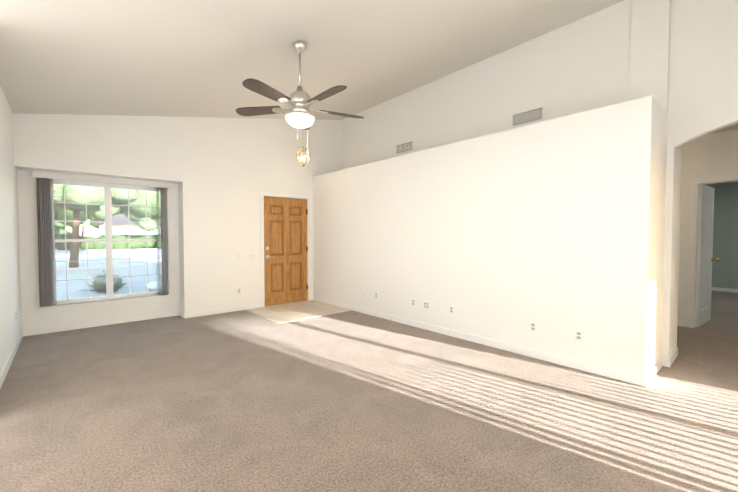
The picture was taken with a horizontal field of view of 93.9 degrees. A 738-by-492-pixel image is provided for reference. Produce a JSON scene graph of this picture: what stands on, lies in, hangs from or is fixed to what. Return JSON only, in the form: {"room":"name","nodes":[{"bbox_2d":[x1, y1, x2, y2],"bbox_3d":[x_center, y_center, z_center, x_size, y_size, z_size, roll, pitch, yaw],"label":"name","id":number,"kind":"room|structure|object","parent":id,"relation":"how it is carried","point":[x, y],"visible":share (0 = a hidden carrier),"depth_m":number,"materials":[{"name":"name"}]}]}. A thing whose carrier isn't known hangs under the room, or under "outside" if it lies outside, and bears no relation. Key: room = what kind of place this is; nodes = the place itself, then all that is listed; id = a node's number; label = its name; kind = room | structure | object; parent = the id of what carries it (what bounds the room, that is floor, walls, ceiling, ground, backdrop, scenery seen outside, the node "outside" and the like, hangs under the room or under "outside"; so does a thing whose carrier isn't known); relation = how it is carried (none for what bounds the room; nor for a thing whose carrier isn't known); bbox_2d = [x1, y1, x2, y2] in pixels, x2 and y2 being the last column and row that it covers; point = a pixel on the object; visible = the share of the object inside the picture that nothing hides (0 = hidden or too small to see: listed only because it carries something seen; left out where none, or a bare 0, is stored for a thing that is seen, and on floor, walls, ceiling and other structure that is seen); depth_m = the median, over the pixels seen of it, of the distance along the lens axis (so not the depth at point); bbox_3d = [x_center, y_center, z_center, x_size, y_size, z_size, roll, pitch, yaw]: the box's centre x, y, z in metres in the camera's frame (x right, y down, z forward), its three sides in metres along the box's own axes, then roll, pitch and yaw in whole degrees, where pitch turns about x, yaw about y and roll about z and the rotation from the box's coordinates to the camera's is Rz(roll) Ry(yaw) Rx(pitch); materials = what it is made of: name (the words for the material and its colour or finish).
{"room":"living room","nodes":[
{"label":"living room","id":0,"kind":"room"},
{"bbox_2d":[0,0,623,119],"bbox_3d":[0.653,-2.429,3.964,7.527,1.730,7.670,-1,2,-41],"label":"ceiling","id":1,"kind":"structure","parent":0,"point":[188,58],"depth_m":3.52,"materials":[{"name":"white paint"}]},
{"bbox_2d":[236,41,363,147],"bbox_3d":[-0.660,-1.530,3.455,1.347,1.081,1.300,-1,2,-41],"label":"ceiling fan","id":2,"kind":"object","parent":1,"relation":"hanging from","point":[299,101],"visible":0.98,"depth_m":3.41,"materials":[{"name":"silver metal"}]},
{"bbox_2d":[296,131,309,166],"bbox_3d":[-1.076,-1.818,5.612,0.267,1.066,0.231,-1,2,-41],"label":"light","id":3,"kind":"object","parent":1,"relation":"hanging from","point":[303,156],"visible":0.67,"depth_m":5.61,"materials":[{"name":"gold metal"}]},
{"bbox_2d":[0,291,737,491],"bbox_3d":[3.196,1.222,4.803,12.317,0.120,9.920,-1,2,-41],"label":"floor carpet","id":4,"kind":"object","parent":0,"point":[248,401],"depth_m":2.53,"materials":[{"name":"carpet"}]},
{"bbox_2d":[246,300,351,323],"bbox_3d":[-1.303,1.121,6.130,1.407,0.005,1.490,-1,2,-41],"label":"floor","id":5,"kind":"structure","parent":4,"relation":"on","point":[289,312],"depth_m":6.00,"materials":[{"name":"beige tile"}]},
{"bbox_2d":[0,0,737,373],"bbox_3d":[0.653,-1.065,4.004,7.527,4.500,7.670,-1,2,-41],"label":"wall","id":6,"kind":"structure","parent":0,"point":[676,60],"depth_m":4.69,"materials":[{"name":"white paint"}]},
{"bbox_2d":[0,330,23,388],"bbox_3d":[-2.061,1.211,1.692,0.012,0.085,7.370,-1,2,-41],"label":"baseboard","id":7,"kind":"structure","parent":6,"relation":"attached to","point":[3,374],"depth_m":3.48,"materials":[{"name":"white paint"}]},
{"bbox_2d":[24,310,179,335],"bbox_3d":[-3.786,1.112,5.070,1.810,0.085,0.012,-1,2,-41],"label":"baseboard","id":8,"kind":"structure","parent":6,"relation":"attached to","point":[28,332],"depth_m":4.96,"materials":[{"name":"white paint"}]},
{"bbox_2d":[39,178,168,308],"bbox_3d":[-3.824,-0.051,5.068,1.500,1.730,0.125,-1,2,-41],"label":"window","id":9,"kind":"structure","parent":6,"relation":"in","point":[108,240],"depth_m":5.07,"materials":[{"name":"white plastic"}]},
{"bbox_2d":[32,170,170,306],"bbox_3d":[-3.763,-0.105,4.997,1.570,1.773,0.088,-1,2,-41],"label":"vertical blinds","id":10,"kind":"object","parent":9,"relation":"attached to","point":[46,241],"visible":1,"depth_m":4.58,"materials":[{"name":"grey fabric"}]},
{"bbox_2d":[184,303,260,318],"bbox_3d":[-2.441,1.089,5.850,1.266,0.085,0.012,-1,2,-41],"label":"baseboard","id":11,"kind":"structure","parent":6,"relation":"attached to","point":[250,306],"depth_m":5.79,"materials":[{"name":"white paint"}]},
{"bbox_2d":[237,252,243,258],"bbox_3d":[-2.234,0.172,5.999,0.115,0.115,0.020,-1,2,-41],"label":"switch plate","id":12,"kind":"object","parent":6,"relation":"attached to","point":[240,255],"visible":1,"depth_m":6.00,"materials":[{"name":"white plastic"}]},
{"bbox_2d":[250,252,256,258],"bbox_3d":[-2.060,0.172,6.151,0.115,0.115,0.020,-1,2,-41],"label":"switch plate","id":13,"kind":"object","parent":6,"relation":"attached to","point":[253,255],"visible":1,"depth_m":6.15,"materials":[{"name":"white plastic"}]},
{"bbox_2d":[260,191,311,306],"bbox_3d":[-1.629,0.056,6.661,1.058,2.104,0.216,-1,2,-41],"label":"door frame","id":14,"kind":"structure","parent":6,"relation":"attached to","point":[294,196],"depth_m":6.50,"materials":[{"name":"white paint"}]},
{"bbox_2d":[264,196,307,305],"bbox_3d":[-1.569,0.091,6.602,0.925,2.020,0.094,-1,2,-41],"label":"entry door","id":15,"kind":"structure","parent":6,"relation":"in","point":[285,250],"depth_m":6.59,"materials":[{"name":"brown wood"}]},
{"bbox_2d":[396,140,412,153],"bbox_3d":[0.616,-1.719,6.014,0.009,0.167,0.402,-1,2,-41],"label":"air vent","id":16,"kind":"object","parent":6,"relation":"in","point":[404,147],"visible":1,"depth_m":6.01,"materials":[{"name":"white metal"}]},
{"bbox_2d":[512,106,543,126],"bbox_3d":[2.023,-1.652,4.409,0.009,0.167,0.402,-1,2,-41],"label":"air vent","id":17,"kind":"object","parent":6,"relation":"in","point":[528,116],"visible":1,"depth_m":4.40,"materials":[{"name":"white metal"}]},
{"bbox_2d":[664,348,677,366],"bbox_3d":[3.161,1.155,3.586,0.495,0.085,0.022,-1,2,-41],"label":"baseboard","id":18,"kind":"structure","parent":6,"relation":"attached to","point":[668,362],"depth_m":3.47,"materials":[{"name":"white paint"}]},
{"bbox_2d":[677,320,685,326],"bbox_3d":[3.950,1.097,5.597,0.012,0.085,1.775,-1,2,-41],"label":"baseboard","id":19,"kind":"structure","parent":6,"relation":"attached to","point":[682,323],"depth_m":4.96,"materials":[{"name":"white paint"}]},
{"bbox_2d":[313,95,666,375],"bbox_3d":[0.900,-0.095,5.195,0.723,2.490,5.347,-1,2,-41],"label":"partition wall","id":20,"kind":"structure","parent":0,"point":[553,229],"depth_m":3.76,"materials":[{"name":"white paint"}]},
{"bbox_2d":[423,301,429,309],"bbox_3d":[0.796,0.823,4.785,0.009,0.115,0.115,-1,2,-41],"label":"outlet","id":21,"kind":"object","parent":20,"relation":"attached to","point":[426,304],"visible":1,"depth_m":4.78,"materials":[{"name":"white plastic"}]},
{"bbox_2d":[449,305,453,314],"bbox_3d":[1.071,0.828,4.471,0.009,0.115,0.070,-1,2,-41],"label":"outlet","id":22,"kind":"object","parent":20,"relation":"attached to","point":[451,309],"visible":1,"depth_m":4.47,"materials":[{"name":"white plastic"}]},
{"bbox_2d":[312,296,651,386],"bbox_3d":[0.620,1.115,4.976,0.034,0.085,5.359,-1,2,-41],"label":"baseboard","id":23,"kind":"structure","parent":20,"relation":"attached to","point":[645,381],"depth_m":3.83,"materials":[{"name":"white paint"}]},
{"bbox_2d":[530,321,536,332],"bbox_3d":[1.757,0.865,3.689,0.009,0.115,0.070,-1,2,-41],"label":"outlet","id":24,"kind":"object","parent":20,"relation":"attached to","point":[533,326],"visible":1,"depth_m":3.68,"materials":[{"name":"white plastic"}]},
{"bbox_2d":[575,329,582,341],"bbox_3d":[2.046,0.874,3.358,0.009,0.115,0.070,-1,2,-41],"label":"outlet","id":25,"kind":"object","parent":20,"relation":"attached to","point":[579,335],"visible":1,"depth_m":3.35,"materials":[{"name":"white plastic"}]},
{"bbox_2d":[647,357,663,383],"bbox_3d":[2.683,1.166,3.231,0.717,0.085,0.013,-1,2,-41],"label":"baseboard","id":26,"kind":"structure","parent":20,"relation":"attached to","point":[660,363],"depth_m":3.26,"materials":[{"name":"white paint"}]},
{"bbox_2d":[704,182,737,288],"bbox_3d":[5.704,-0.208,3.754,0.010,2.800,5.100,-1,2,-41],"label":"wall","id":27,"kind":"structure","parent":0,"point":[725,250],"depth_m":4.70,"materials":[{"name":"grey paint"}]},
{"bbox_2d":[695,184,718,326],"bbox_3d":[4.981,0.134,5.064,0.790,2.020,0.208,-1,2,-41],"label":"hall door","id":28,"kind":"structure","parent":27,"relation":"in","point":[704,254],"depth_m":5.00,"materials":[{"name":"white paint"}]},
{"bbox_2d":[687,175,737,327],"bbox_3d":[4.904,0.118,4.585,0.162,2.100,0.930,-1,2,-41],"label":"door frame","id":29,"kind":"structure","parent":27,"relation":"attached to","point":[695,183],"depth_m":4.85,"materials":[{"name":"white paint"}]},
{"bbox_2d":[712,287,737,292],"bbox_3d":[9.299,1.057,6.941,0.012,0.085,4.740,-1,2,-41],"label":"baseboard","id":30,"kind":"structure","parent":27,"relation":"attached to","point":[713,288],"depth_m":8.06,"materials":[{"name":"white paint"}]},
{"label":"outside","id":31,"kind":"structure","parent":0,"visible":0},
{"bbox_2d":[52,248,161,299],"bbox_3d":[-34.056,0.021,54.161,140.000,0.300,113.410,-1,2,-41],"label":"gravel","id":32,"kind":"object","parent":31,"point":[76,286],"depth_m":12.98,"materials":[{"name":"white gravel"}]},
{"bbox_2d":[51,201,88,236],"bbox_3d":[-29.672,-3.861,29.713,9.731,8.905,5.920,-1,2,-41],"label":"tree","id":33,"kind":"object","parent":32,"relation":"on","point":[69,215],"depth_m":30.72,"materials":[{"name":"green plant"}]},
{"bbox_2d":[54,215,98,235],"bbox_3d":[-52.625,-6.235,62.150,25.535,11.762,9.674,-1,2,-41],"label":"tree","id":34,"kind":"object","parent":32,"relation":"on","point":[62,227],"depth_m":62.67,"materials":[{"name":"green plant"}]},
{"bbox_2d":[51,233,157,249],"bbox_3d":[-27.326,-0.626,39.742,41.116,2.531,2.515,-1,2,-41],"label":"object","id":35,"kind":"object","parent":32,"relation":"on","point":[96,245],"depth_m":38.15,"materials":[{"name":"green plant"}]},
{"bbox_2d":[50,184,160,267],"bbox_3d":[-13.692,-4.004,16.237,10.919,9.977,7.507,-1,2,-41],"label":"tree","id":36,"kind":"object","parent":32,"relation":"on","point":[99,212],"depth_m":15.76,"materials":[{"name":"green plant"}]},
{"bbox_2d":[79,270,132,292],"bbox_3d":[-6.789,0.884,8.946,1.160,0.617,1.036,-1,2,-41],"label":"sage","id":37,"kind":"object","parent":32,"relation":"on","point":[98,288],"depth_m":8.77,"materials":[{"name":"plant"}]},
{"bbox_2d":[55,251,161,263],"bbox_3d":[-12.777,0.574,29.873,140.000,0.011,14.000,-1,2,-41],"label":"paving","id":38,"kind":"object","parent":32,"relation":"on","point":[95,256],"depth_m":24.14,"materials":[{"name":"white concrete"}]},
{"bbox_2d":[95,214,158,235],"bbox_3d":[-31.790,-2.270,50.368,12.500,4.498,11.000,-1,2,-41],"label":"house","id":39,"kind":"structure","parent":32,"relation":"on","point":[137,230],"depth_m":44.83,"materials":[{"name":"paint"}]},
{"bbox_2d":[118,210,160,231],"bbox_3d":[-21.848,-4.469,37.426,11.010,9.671,6.824,-1,2,-41],"label":"tree","id":40,"kind":"object","parent":32,"relation":"on","point":[150,223],"depth_m":35.68,"materials":[{"name":"green plant"}]},
{"bbox_2d":[145,281,159,289],"bbox_3d":[-5.740,1.059,9.214,0.462,0.246,0.345,-1,2,-41],"label":"rock","id":41,"kind":"object","parent":32,"relation":"on","point":[152,286],"depth_m":9.09,"materials":[{"name":"white stone"}]}
]}

